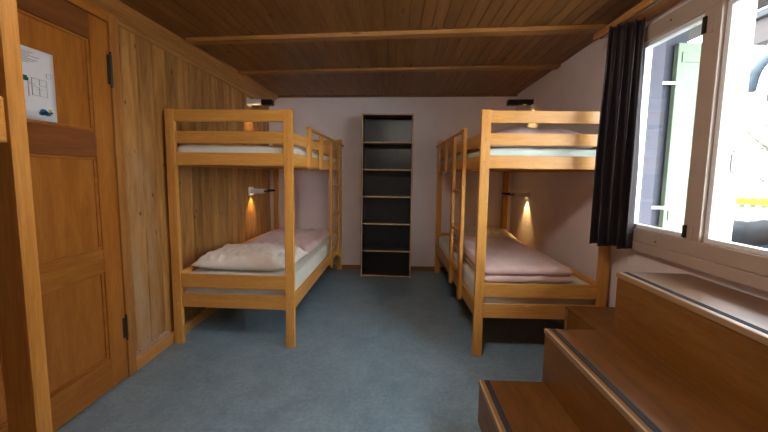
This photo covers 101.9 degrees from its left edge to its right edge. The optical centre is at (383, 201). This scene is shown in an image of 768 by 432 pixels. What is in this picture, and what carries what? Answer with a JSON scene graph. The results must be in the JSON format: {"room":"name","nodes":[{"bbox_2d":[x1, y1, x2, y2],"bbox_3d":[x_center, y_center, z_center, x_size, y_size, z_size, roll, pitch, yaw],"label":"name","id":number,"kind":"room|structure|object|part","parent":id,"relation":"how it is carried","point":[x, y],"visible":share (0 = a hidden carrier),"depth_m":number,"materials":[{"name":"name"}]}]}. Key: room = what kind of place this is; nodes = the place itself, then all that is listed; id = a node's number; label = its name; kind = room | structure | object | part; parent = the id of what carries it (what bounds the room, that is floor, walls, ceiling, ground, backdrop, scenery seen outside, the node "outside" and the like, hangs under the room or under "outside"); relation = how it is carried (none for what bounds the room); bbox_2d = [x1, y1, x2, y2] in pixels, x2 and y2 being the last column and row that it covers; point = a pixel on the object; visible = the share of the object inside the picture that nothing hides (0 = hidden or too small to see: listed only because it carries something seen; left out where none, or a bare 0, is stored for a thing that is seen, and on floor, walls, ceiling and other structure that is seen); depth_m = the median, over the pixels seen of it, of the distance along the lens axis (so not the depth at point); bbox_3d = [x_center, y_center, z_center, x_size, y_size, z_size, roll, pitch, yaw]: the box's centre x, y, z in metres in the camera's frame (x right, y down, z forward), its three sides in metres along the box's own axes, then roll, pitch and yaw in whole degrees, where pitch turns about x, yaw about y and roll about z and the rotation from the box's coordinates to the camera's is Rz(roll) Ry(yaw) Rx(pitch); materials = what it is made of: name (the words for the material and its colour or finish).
{"room":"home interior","nodes":[
{"label":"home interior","id":0,"kind":"room"},
{"bbox_2d":[117,25,270,350],"bbox_3d":[-1.786,-0.124,1.457,0.100,2.700,6.038,1,5,2],"label":"wall","id":1,"kind":"structure","parent":0,"point":[217,210],"depth_m":2.44,"materials":[{"name":"brown wood"}]},
{"bbox_2d":[0,0,136,431],"bbox_3d":[-1.716,0.054,1.534,0.042,2.335,1.028,1,5,2],"label":"door","id":2,"kind":"structure","parent":1,"relation":"in","point":[78,172],"depth_m":1.75,"materials":[{"name":"brown wood"}]},
{"bbox_2d":[20,44,57,122],"bbox_3d":[-1.699,-0.567,1.488,0.004,0.340,0.230,1,5,2],"label":"notice sheet","id":3,"kind":"object","parent":2,"relation":"attached to","point":[37,66],"visible":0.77,"depth_m":1.53,"materials":[{"name":"white paper"}]},
{"bbox_3d":[-1.708,-0.972,1.445,0.028,0.145,0.660,1,5,2],"label":"rail","id":4,"kind":"part","parent":2,"relation":"part of","materials":[{"name":"brown wood"}]},
{"bbox_3d":[-1.739,0.733,1.594,0.012,0.570,0.670,1,5,2],"label":"panel","id":5,"kind":"part","parent":2,"relation":"part of","materials":[{"name":"brown wood"}]},
{"bbox_3d":[-1.720,-0.641,1.474,0.012,0.530,0.670,1,5,2],"label":"panel","id":6,"kind":"part","parent":2,"relation":"part of","materials":[{"name":"brown wood"}]},
{"bbox_3d":[-1.729,0.734,1.594,0.011,0.560,0.660,1,5,2],"label":"moulding","id":7,"kind":"part","parent":2,"relation":"part of","materials":[{"name":"brown wood"}]},
{"bbox_3d":[-1.710,-0.641,1.474,0.011,0.520,0.660,1,5,2],"label":"moulding","id":8,"kind":"part","parent":2,"relation":"part of","materials":[{"name":"brown wood"}]},
{"bbox_3d":[-1.736,1.109,1.627,0.028,0.193,0.660,1,5,2],"label":"rail","id":9,"kind":"part","parent":2,"relation":"part of","materials":[{"name":"brown wood"}]},
{"bbox_3d":[-1.717,-0.307,1.503,0.028,0.150,0.660,1,5,2],"label":"rail","id":10,"kind":"part","parent":2,"relation":"part of","materials":[{"name":"brown wood"}]},
{"bbox_3d":[-1.730,0.041,1.534,0.012,0.560,0.670,1,5,2],"label":"panel","id":11,"kind":"part","parent":2,"relation":"part of","materials":[{"name":"brown wood"}]},
{"bbox_3d":[-1.719,0.041,1.534,0.011,0.550,0.660,1,5,2],"label":"moulding","id":12,"kind":"part","parent":2,"relation":"part of","materials":[{"name":"brown wood"}]},
{"bbox_3d":[-1.726,0.385,1.563,0.028,0.140,0.660,1,5,2],"label":"rail","id":13,"kind":"part","parent":2,"relation":"part of","materials":[{"name":"brown wood"}]},
{"bbox_3d":[-1.704,-1.079,1.435,0.034,0.060,1.028,1,5,2],"label":"frame","id":14,"kind":"part","parent":2,"relation":"part of","materials":[{"name":"brown wood"}]},
{"bbox_3d":[-1.702,0.012,2.016,0.036,2.335,0.060,1,5,2],"label":"frame","id":15,"kind":"part","parent":2,"relation":"part of","materials":[{"name":"brown wood"}]},
{"bbox_2d":[136,330,169,357],"bbox_3d":[-1.719,1.051,2.314,0.019,0.047,0.340,1,5,2],"label":"trim","id":16,"kind":"structure","parent":1,"relation":"attached to","point":[156,340],"depth_m":2.30,"materials":[{"name":"brown wood"}]},
{"bbox_2d":[136,307,218,369],"bbox_3d":[-1.680,1.025,3.359,0.026,0.085,2.442,1,5,2],"label":"baseboard","id":17,"kind":"structure","parent":1,"relation":"attached to","point":[195,320],"depth_m":2.45,"materials":[{"name":"orange wood"}]},
{"bbox_2d":[87,0,278,106],"bbox_3d":[-1.643,-1.151,1.373,0.158,0.155,6.020,1,5,2],"label":"trim","id":18,"kind":"structure","parent":1,"relation":"attached to","point":[129,19],"depth_m":2.49,"materials":[{"name":"brown wood"}]},
{"bbox_2d":[246,97,273,106],"bbox_3d":[-1.493,-1.199,3.764,0.300,0.100,0.110,1,5,2],"label":"wall lamp","id":19,"kind":"object","parent":1,"relation":"attached to","point":[249,102],"visible":1,"depth_m":3.73,"materials":[{"name":"grey metal"}]},
{"bbox_3d":[-1.635,-1.201,3.768,0.016,0.100,0.110,1,5,2],"label":"wall plate","id":20,"kind":"part","parent":19,"relation":"part of","materials":[{"name":"silver metal"}]},
{"bbox_2d":[248,187,275,194],"bbox_3d":[-1.508,-0.128,3.857,0.300,0.100,0.110,1,5,2],"label":"wall lamp","id":21,"kind":"object","parent":1,"relation":"attached to","point":[251,191],"visible":1,"depth_m":3.83,"materials":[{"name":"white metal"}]},
{"bbox_3d":[-1.650,-0.130,3.861,0.016,0.100,0.110,1,5,2],"label":"wall plate","id":22,"kind":"part","parent":21,"relation":"part of","materials":[{"name":"grey ceramic"}]},
{"bbox_2d":[55,269,563,431],"bbox_3d":[0.006,1.300,1.528,3.725,0.100,6.220,1,5,2],"label":"floor","id":23,"kind":"structure","parent":0,"point":[370,353],"depth_m":2.23,"materials":[{"name":"carpet"}]},
{"bbox_2d":[0,0,52,431],"bbox_3d":[-1.295,0.462,-0.288,1.006,1.850,2.070,1,5,2],"label":"bunk bed","id":24,"kind":"object","parent":23,"relation":"on","point":[22,335],"visible":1,"depth_m":0.68,"materials":[{"name":"brown wood"}]},
{"bbox_3d":[-0.830,-0.083,-0.351,0.026,0.095,2.006,1,5,2],"label":"rail","id":25,"kind":"part","parent":24,"relation":"part of","materials":[{"name":"brown wood"}]},
{"bbox_2d":[164,109,343,347],"bbox_3d":[-1.123,0.140,3.432,1.006,1.850,2.071,1,5,3],"label":"bunk bed","id":26,"kind":"object","parent":23,"relation":"on","point":[287,160],"visible":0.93,"depth_m":2.43,"materials":[{"name":"brown wood"}]},
{"bbox_3d":[-1.637,0.219,2.441,0.070,1.850,0.034,1,5,3],"label":"post","id":27,"kind":"part","parent":26,"relation":"part of","materials":[{"name":"brown wood"}]},
{"bbox_3d":[-1.596,-0.584,3.392,0.026,0.086,2.006,1,5,3],"label":"rail","id":28,"kind":"part","parent":26,"relation":"part of","materials":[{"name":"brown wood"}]},
{"bbox_3d":[-1.170,-0.646,2.344,0.844,0.088,0.022,1,5,3],"label":"rail","id":29,"kind":"part","parent":26,"relation":"part of","materials":[{"name":"brown wood"}]},
{"bbox_3d":[-1.173,-0.487,2.358,0.844,0.088,0.022,1,5,3],"label":"rail","id":30,"kind":"part","parent":26,"relation":"part of","materials":[{"name":"brown wood"}]},
{"bbox_3d":[-1.611,0.535,3.490,0.026,0.110,2.006,1,5,3],"label":"rail","id":31,"kind":"part","parent":26,"relation":"part of","materials":[{"name":"brown wood"}]},
{"bbox_3d":[-1.175,-0.325,2.372,0.844,0.095,0.022,1,5,3],"label":"rail","id":32,"kind":"part","parent":26,"relation":"part of","materials":[{"name":"brown wood"}]},
{"bbox_3d":[-1.188,0.631,2.455,0.844,0.110,0.022,1,5,3],"label":"rail","id":33,"kind":"part","parent":26,"relation":"part of","materials":[{"name":"brown wood"}]},
{"bbox_3d":[-1.190,0.790,2.469,0.844,0.110,0.022,1,5,3],"label":"rail","id":34,"kind":"part","parent":26,"relation":"part of","materials":[{"name":"brown wood"}]},
{"bbox_2d":[177,145,336,161],"bbox_3d":[-1.127,-0.460,3.381,0.911,0.126,1.970,1,5,3],"label":"mattress","id":35,"kind":"object","parent":26,"relation":"on","point":[182,148],"visible":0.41,"depth_m":2.40,"materials":[{"name":"white fabric"}]},
{"bbox_2d":[183,233,336,295],"bbox_3d":[-1.142,0.621,3.475,0.911,0.210,1.970,1,5,3],"label":"mattress","id":36,"kind":"object","parent":26,"relation":"on","point":[306,265],"visible":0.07,"depth_m":2.64,"materials":[{"name":"white fabric"}]},
{"bbox_2d":[191,243,307,270],"bbox_3d":[-1.160,0.481,2.786,0.840,0.183,0.500,1,5,3],"label":"pillow","id":37,"kind":"object","parent":36,"relation":"on","point":[256,256],"visible":0.84,"depth_m":2.58,"materials":[{"name":"beige fabric"}]},
{"bbox_2d":[247,228,328,255],"bbox_3d":[-1.146,0.428,3.750,0.792,0.122,1.220,1,5,3],"label":"blanket","id":38,"kind":"object","parent":36,"relation":"on","point":[307,240],"visible":0.66,"depth_m":3.60,"materials":[{"name":"pink fabric"}]},
{"bbox_3d":[-1.543,0.044,4.467,0.070,1.850,0.034,1,5,3],"label":"post","id":39,"kind":"part","parent":26,"relation":"part of","materials":[{"name":"brown wood"}]},
{"bbox_3d":[-0.728,0.235,2.400,0.070,1.850,0.034,1,5,3],"label":"post","id":40,"kind":"part","parent":26,"relation":"part of","materials":[{"name":"brown wood"}]},
{"bbox_3d":[-1.081,-0.500,4.399,0.844,0.095,0.022,1,5,3],"label":"rail","id":41,"kind":"part","parent":26,"relation":"part of","materials":[{"name":"brown wood"}]},
{"bbox_3d":[-1.077,-0.821,4.370,0.844,0.088,0.022,1,5,3],"label":"rail","id":42,"kind":"part","parent":26,"relation":"part of","materials":[{"name":"brown wood"}]},
{"bbox_3d":[-0.655,-0.567,3.350,0.026,0.086,2.006,1,5,3],"label":"rail","id":43,"kind":"part","parent":26,"relation":"part of","materials":[{"name":"brown wood"}]},
{"bbox_3d":[-0.657,-0.404,3.364,0.026,0.095,2.006,1,5,3],"label":"rail","id":44,"kind":"part","parent":26,"relation":"part of","materials":[{"name":"brown wood"}]},
{"bbox_3d":[-0.673,0.711,3.461,0.026,0.110,2.006,1,5,3],"label":"rail","id":45,"kind":"part","parent":26,"relation":"part of","materials":[{"name":"brown wood"}]},
{"bbox_3d":[-1.079,-0.662,4.384,0.844,0.088,0.022,1,5,3],"label":"rail","id":46,"kind":"part","parent":26,"relation":"part of","materials":[{"name":"brown wood"}]},
{"bbox_3d":[-0.624,0.043,3.688,0.028,1.503,0.078,1,5,3],"label":"ladder rail","id":47,"kind":"part","parent":26,"relation":"part of","materials":[{"name":"brown wood"}]},
{"bbox_3d":[-0.602,0.002,4.165,0.028,1.503,0.078,1,5,3],"label":"ladder rail","id":48,"kind":"part","parent":26,"relation":"part of","materials":[{"name":"brown wood"}]},
{"bbox_3d":[-0.634,0.060,4.426,0.070,1.850,0.034,1,5,3],"label":"post","id":49,"kind":"part","parent":26,"relation":"part of","materials":[{"name":"brown wood"}]},
{"bbox_2d":[361,113,413,277],"bbox_3d":[0.043,-0.068,4.233,0.672,2.158,0.300,1,5,3],"label":"bookshelf","id":50,"kind":"object","parent":23,"relation":"on","point":[387,138],"visible":1,"depth_m":4.33,"materials":[{"name":"black laminate"}]},
{"bbox_3d":[-0.284,-0.074,4.253,0.018,2.158,0.296,1,5,3],"label":"panel","id":51,"kind":"part","parent":50,"relation":"part of","materials":[{"name":"black laminate"}]},
{"bbox_3d":[0.028,0.986,4.322,0.636,0.018,0.282,1,5,3],"label":"shelf","id":52,"kind":"part","parent":50,"relation":"part of","materials":[{"name":"black laminate"}]},
{"bbox_3d":[0.033,0.649,4.293,0.636,0.018,0.282,1,5,3],"label":"shelf","id":53,"kind":"part","parent":50,"relation":"part of","materials":[{"name":"black laminate"}]},
{"bbox_3d":[0.038,0.285,4.261,0.636,0.018,0.282,1,5,3],"label":"shelf","id":54,"kind":"part","parent":50,"relation":"part of","materials":[{"name":"black laminate"}]},
{"bbox_3d":[0.043,-0.074,4.230,0.636,0.018,0.282,1,5,3],"label":"shelf","id":55,"kind":"part","parent":50,"relation":"part of","materials":[{"name":"black laminate"}]},
{"bbox_3d":[0.052,-0.775,4.169,0.636,0.018,0.282,1,5,3],"label":"shelf","id":56,"kind":"part","parent":50,"relation":"part of","materials":[{"name":"black laminate"}]},
{"bbox_3d":[0.057,-1.134,4.138,0.636,0.018,0.282,1,5,3],"label":"panel","id":57,"kind":"part","parent":50,"relation":"part of","materials":[{"name":"black laminate"}]},
{"bbox_3d":[0.369,-0.062,4.217,0.018,2.158,0.296,1,5,3],"label":"panel","id":58,"kind":"part","parent":50,"relation":"part of","materials":[{"name":"black laminate"}]},
{"bbox_2d":[434,110,610,356],"bbox_3d":[1.187,0.181,3.321,1.006,1.850,2.071,1,5,1],"label":"bunk bed","id":59,"kind":"object","parent":23,"relation":"on","point":[485,163],"visible":0.74,"depth_m":2.33,"materials":[{"name":"brown wood"}]},
{"bbox_3d":[0.766,0.087,4.344,0.070,1.850,0.034,1,5,1],"label":"post","id":60,"kind":"part","parent":59,"relation":"part of","materials":[{"name":"brown wood"}]},
{"bbox_3d":[0.700,0.104,3.190,0.028,1.503,0.078,1,5,1],"label":"ladder rail","id":61,"kind":"part","parent":59,"relation":"part of","materials":[{"name":"brown wood"}]},
{"bbox_3d":[1.233,-0.780,4.260,0.844,0.088,0.022,1,5,1],"label":"rail","id":62,"kind":"part","parent":59,"relation":"part of","materials":[{"name":"brown wood"}]},
{"bbox_3d":[0.721,0.737,3.380,0.026,0.110,2.006,1,5,1],"label":"rail","id":63,"kind":"part","parent":59,"relation":"part of","materials":[{"name":"brown wood"}]},
{"bbox_3d":[0.736,-0.378,3.283,0.026,0.095,2.006,1,5,1],"label":"rail","id":64,"kind":"part","parent":59,"relation":"part of","materials":[{"name":"brown wood"}]},
{"bbox_3d":[0.739,-0.541,3.268,0.026,0.086,2.006,1,5,1],"label":"rail","id":65,"kind":"part","parent":59,"relation":"part of","materials":[{"name":"brown wood"}]},
{"bbox_3d":[0.691,0.141,2.771,0.028,1.503,0.078,1,5,1],"label":"ladder rail","id":66,"kind":"part","parent":59,"relation":"part of","materials":[{"name":"brown wood"}]},
{"bbox_3d":[1.228,-0.459,4.287,0.844,0.095,0.022,1,5,1],"label":"rail","id":67,"kind":"part","parent":59,"relation":"part of","materials":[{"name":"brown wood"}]},
{"bbox_3d":[0.723,0.263,2.317,0.070,1.850,0.034,1,5,1],"label":"post","id":68,"kind":"part","parent":59,"relation":"part of","materials":[{"name":"brown wood"}]},
{"bbox_3d":[1.676,0.101,4.327,0.070,1.850,0.034,1,5,1],"label":"post","id":69,"kind":"part","parent":59,"relation":"part of","materials":[{"name":"brown wood"}]},
{"bbox_2d":[439,236,594,304],"bbox_3d":[1.193,0.663,3.363,0.912,0.210,1.970,1,5,1],"label":"mattress","id":70,"kind":"object","parent":59,"relation":"on","point":[468,273],"visible":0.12,"depth_m":2.45,"materials":[{"name":"white fabric"}]},
{"bbox_2d":[454,226,516,239],"bbox_3d":[1.280,0.410,4.047,0.720,0.172,0.460,1,5,1],"label":"pillow","id":71,"kind":"object","parent":70,"relation":"on","point":[495,231],"visible":0.37,"depth_m":3.89,"materials":[{"name":"beige fabric"}]},
{"bbox_2d":[453,236,573,282],"bbox_3d":[1.118,0.512,2.973,0.715,0.143,1.206,1,5,1],"label":"blanket","id":72,"kind":"object","parent":70,"relation":"on","point":[508,259],"visible":0.86,"depth_m":2.49,"materials":[{"name":"pink fabric"}]},
{"bbox_2d":[441,148,595,163],"bbox_3d":[1.208,-0.419,3.269,0.911,0.127,1.970,1,5,1],"label":"mattress","id":73,"kind":"object","parent":59,"relation":"on","point":[493,151],"visible":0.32,"depth_m":2.29,"materials":[{"name":"white fabric"}]},
{"bbox_2d":[456,127,593,155],"bbox_3d":[1.183,-0.546,2.917,0.792,0.179,1.220,1,5,1],"label":"blanket","id":74,"kind":"object","parent":73,"relation":"on","point":[542,130],"visible":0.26,"depth_m":2.37,"materials":[{"name":"pink fabric"}]},
{"bbox_3d":[1.171,0.832,2.357,0.844,0.110,0.022,1,5,1],"label":"rail","id":75,"kind":"part","parent":59,"relation":"part of","materials":[{"name":"brown wood"}]},
{"bbox_3d":[1.173,0.673,2.343,0.844,0.110,0.022,1,5,1],"label":"rail","id":76,"kind":"part","parent":59,"relation":"part of","materials":[{"name":"brown wood"}]},
{"bbox_3d":[1.186,-0.283,2.260,0.844,0.095,0.022,1,5,1],"label":"rail","id":77,"kind":"part","parent":59,"relation":"part of","materials":[{"name":"brown wood"}]},
{"bbox_3d":[1.188,-0.445,2.245,0.844,0.088,0.022,1,5,1],"label":"rail","id":78,"kind":"part","parent":59,"relation":"part of","materials":[{"name":"brown wood"}]},
{"bbox_3d":[1.190,-0.604,2.232,0.844,0.088,0.022,1,5,1],"label":"rail","id":79,"kind":"part","parent":59,"relation":"part of","materials":[{"name":"brown wood"}]},
{"bbox_3d":[1.665,0.592,3.347,0.026,0.110,2.006,1,5,1],"label":"rail","id":80,"kind":"part","parent":59,"relation":"part of","materials":[{"name":"brown wood"}]},
{"bbox_3d":[1.633,0.277,2.299,0.070,1.850,0.034,1,5,1],"label":"post","id":81,"kind":"part","parent":59,"relation":"part of","materials":[{"name":"brown wood"}]},
{"bbox_2d":[564,306,614,329],"bbox_3d":[1.492,1.002,2.067,0.355,0.440,0.445,1,5,2],"label":"wooden box","id":82,"kind":"object","parent":23,"relation":"on","point":[576,317],"visible":0.27,"depth_m":2.14,"materials":[{"name":"brown wood"}]},
{"bbox_3d":[1.497,0.994,2.279,0.352,0.420,0.018,1,5,2],"label":"panel","id":83,"kind":"part","parent":82,"relation":"part of","materials":[{"name":"brown wood"}]},
{"bbox_3d":[1.330,1.010,2.066,0.020,0.420,0.419,1,5,2],"label":"panel","id":84,"kind":"part","parent":82,"relation":"part of","materials":[{"name":"brown wood"}]},
{"bbox_2d":[478,272,767,431],"bbox_3d":[1.087,0.857,1.271,1.146,0.857,1.017,1,5,2],"label":"wooden steps","id":85,"kind":"structure","parent":23,"relation":"on","point":[682,352],"depth_m":1.34,"materials":[{"name":"brown wood"}]},
{"bbox_2d":[119,0,642,95],"bbox_3d":[0.041,-1.285,1.304,3.725,0.430,6.220,1,5,2],"label":"ceiling","id":86,"kind":"structure","parent":0,"point":[185,19],"depth_m":2.53,"materials":[{"name":"brown wood"}]},
{"bbox_2d":[186,24,608,44],"bbox_3d":[0.102,-1.286,2.401,3.274,0.128,0.090,1,5,2],"label":"ceiling beam","id":87,"kind":"structure","parent":86,"relation":"attached to","point":[566,29],"depth_m":2.38,"materials":[{"name":"brown wood"}]},
{"bbox_2d":[238,64,560,74],"bbox_3d":[0.129,-1.358,3.207,3.274,0.097,0.090,1,5,2],"label":"ceiling beam","id":88,"kind":"structure","parent":86,"relation":"attached to","point":[552,66],"depth_m":3.19,"materials":[{"name":"brown wood"}]},
{"bbox_2d":[269,97,515,266],"bbox_3d":[0.130,-0.384,4.462,3.725,2.750,0.120,1,5,2],"label":"wall","id":89,"kind":"structure","parent":0,"point":[436,119],"depth_m":4.38,"materials":[{"name":"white paint"}]},
{"bbox_2d":[326,264,446,270],"bbox_3d":[0.074,0.960,4.511,3.395,0.062,0.018,1,5,2],"label":"baseboard","id":90,"kind":"structure","parent":89,"relation":"attached to","point":[413,268],"depth_m":4.49,"materials":[{"name":"brown wood"}]},
{"bbox_2d":[278,94,517,97],"bbox_3d":[0.166,-1.452,4.278,3.274,0.058,0.060,1,5,2],"label":"trim","id":91,"kind":"structure","parent":89,"relation":"attached to","point":[433,95],"depth_m":4.26,"materials":[{"name":"brown wood"}]},
{"bbox_2d":[509,0,767,306],"bbox_3d":[1.767,-0.105,1.347,0.160,2.780,6.020,1,5,2],"label":"wall","id":92,"kind":"structure","parent":0,"point":[555,219],"depth_m":2.87,"materials":[{"name":"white paint"}]},
{"bbox_2d":[502,191,529,198],"bbox_3d":[1.618,-0.083,3.834,0.300,0.100,0.110,1,5,2],"label":"wall lamp","id":93,"kind":"object","parent":92,"relation":"attached to","point":[526,194],"visible":1,"depth_m":3.80,"materials":[{"name":"grey metal"}]},
{"bbox_2d":[507,97,535,107],"bbox_3d":[1.632,-1.182,3.719,0.300,0.100,0.110,1,5,2],"label":"wall lamp","id":94,"kind":"object","parent":92,"relation":"attached to","point":[530,102],"visible":1,"depth_m":3.69,"materials":[{"name":"black metal"}]},
{"bbox_2d":[593,0,681,40],"bbox_3d":[1.605,-1.118,1.277,0.191,0.040,2.045,1,5,2],"label":"board","id":95,"kind":"object","parent":92,"relation":"attached to","point":[649,9],"visible":0.79,"depth_m":1.93,"materials":[{"name":"brown wood"}]},
{"bbox_2d":[638,41,666,224],"bbox_3d":[1.831,-0.416,2.155,0.095,1.400,0.037,1,5,2],"label":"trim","id":96,"kind":"structure","parent":92,"relation":"attached to","point":[658,53],"depth_m":2.13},
{"bbox_2d":[650,30,688,226],"bbox_3d":[2.008,-0.342,2.250,0.185,2.100,0.044,1,5,2],"label":"trim","id":97,"kind":"structure","parent":92,"relation":"attached to","point":[683,37],"depth_m":2.21,"materials":[{"name":"grey paint"}]},
{"bbox_2d":[629,0,767,291],"bbox_3d":[1.679,-0.341,1.359,0.080,1.445,1.720,1,5,2],"label":"window","id":98,"kind":"structure","parent":92,"relation":"in","point":[697,247],"depth_m":1.60,"materials":[{"name":"white paint"}]},
{"bbox_2d":[589,17,645,248],"bbox_3d":[1.563,-0.421,2.076,0.232,1.479,0.085,6,7,45],"label":"curtain","id":99,"kind":"object","parent":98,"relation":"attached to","point":[617,150],"visible":1,"depth_m":2.08,"materials":[{"name":"black fabric"}]},
{"bbox_3d":[1.715,-0.412,1.888,0.046,1.205,0.433,1,5,2],"label":"sash","id":100,"kind":"part","parent":98,"relation":"part of","materials":[{"name":"white paint"}]},
{"bbox_2d":[652,43,701,229],"bbox_3d":[2.183,-0.439,2.184,0.595,1.290,0.047,1,5,2],"label":"window shutter","id":101,"kind":"object","parent":98,"relation":"attached to","point":[684,83],"visible":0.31,"depth_m":2.18,"materials":[{"name":"green paint"}]},
{"bbox_3d":[1.651,0.170,1.678,0.008,0.080,0.020,1,5,2],"label":"hinge plate","id":102,"kind":"part","parent":98,"relation":"part of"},
{"bbox_3d":[1.666,-0.908,1.584,0.008,0.095,0.020,1,5,2],"label":"hinge plate","id":103,"kind":"part","parent":98,"relation":"part of","materials":[{"name":"brown wood"}]},
{"bbox_3d":[1.696,-0.366,1.357,0.046,1.205,0.450,1,5,2],"label":"sash","id":104,"kind":"part","parent":98,"relation":"part of","materials":[{"name":"white paint"}]},
{"bbox_2d":[729,150,740,173],"bbox_3d":[1.774,-0.200,1.581,0.045,0.122,0.024,1,5,2],"label":"handle","id":105,"kind":"object","parent":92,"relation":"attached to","point":[733,151],"visible":1,"depth_m":1.57,"materials":[{"name":"grey metal"}]},
{"bbox_2d":[716,0,757,241],"bbox_3d":[1.768,-0.347,1.357,0.097,1.400,0.622,1,5,2],"label":"trim","id":106,"kind":"structure","parent":92,"relation":"attached to","point":[749,8],"depth_m":1.57,"materials":[{"name":"white paint"}]},
{"bbox_3d":[1.901,-1.596,1.303,0.058,0.200,15.000,1,5,2],"label":"wall","id":107,"kind":"structure","parent":0,"visible":0},
{"bbox_2d":[688,0,767,41],"bbox_3d":[2.471,-1.656,1.279,1.200,0.340,15.000,1,5,2],"label":"roof overhang","id":108,"kind":"object","parent":107,"relation":"attached to","point":[695,32],"depth_m":2.98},
{"label":"outside","id":109,"kind":"structure","parent":0,"visible":0},
{"bbox_2d":[675,204,758,231],"bbox_3d":[16.177,1.158,8.587,28.190,0.100,42.000,1,5,2],"label":"ground","id":110,"kind":"structure","parent":109,"point":[747,207],"depth_m":16.30,"materials":[{"name":"white"}]},
{"bbox_2d":[676,176,767,231],"bbox_3d":[6.861,0.431,5.217,3.450,1.680,0.171,6,7,44],"label":"fence","id":111,"kind":"object","parent":110,"relation":"on","point":[742,201],"visible":0.08,"depth_m":5.46,"materials":[{"name":"yellow paint"}]},
{"bbox_3d":[6.817,0.036,5.132,3.450,0.120,0.030,6,7,44],"label":"yellow rail","id":112,"kind":"part","parent":111,"relation":"part of","materials":[{"name":"yellow metal"}]},
{"bbox_2d":[731,216,767,248],"bbox_3d":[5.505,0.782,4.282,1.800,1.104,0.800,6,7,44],"label":"car","id":113,"kind":"object","parent":110,"relation":"on","point":[751,231],"visible":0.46,"depth_m":4.25,"materials":[{"name":"grey metal"}]},
{"bbox_2d":[738,65,767,217],"bbox_3d":[9.471,-1.140,7.625,3.032,4.474,3.009,1,5,2],"label":"tree","id":114,"kind":"object","parent":110,"relation":"on","point":[764,144],"visible":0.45,"depth_m":7.68,"materials":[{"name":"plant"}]},
{"bbox_2d":[753,7,767,101],"bbox_3d":[4.823,-0.208,2.027,1.700,3.450,3.200,1,5,2],"label":"shed roof","id":115,"kind":"structure","parent":110,"relation":"on","point":[761,23],"depth_m":3.38,"materials":[{"name":"stone"}]},
{"bbox_2d":[748,44,767,92],"bbox_3d":[4.189,-1.434,2.671,0.540,0.607,1.656,1,5,2],"label":"gutter","id":116,"kind":"object","parent":115,"relation":"attached to","point":[759,61],"visible":0.61,"depth_m":3.33,"materials":[{"name":"grey metal"}]}
]}

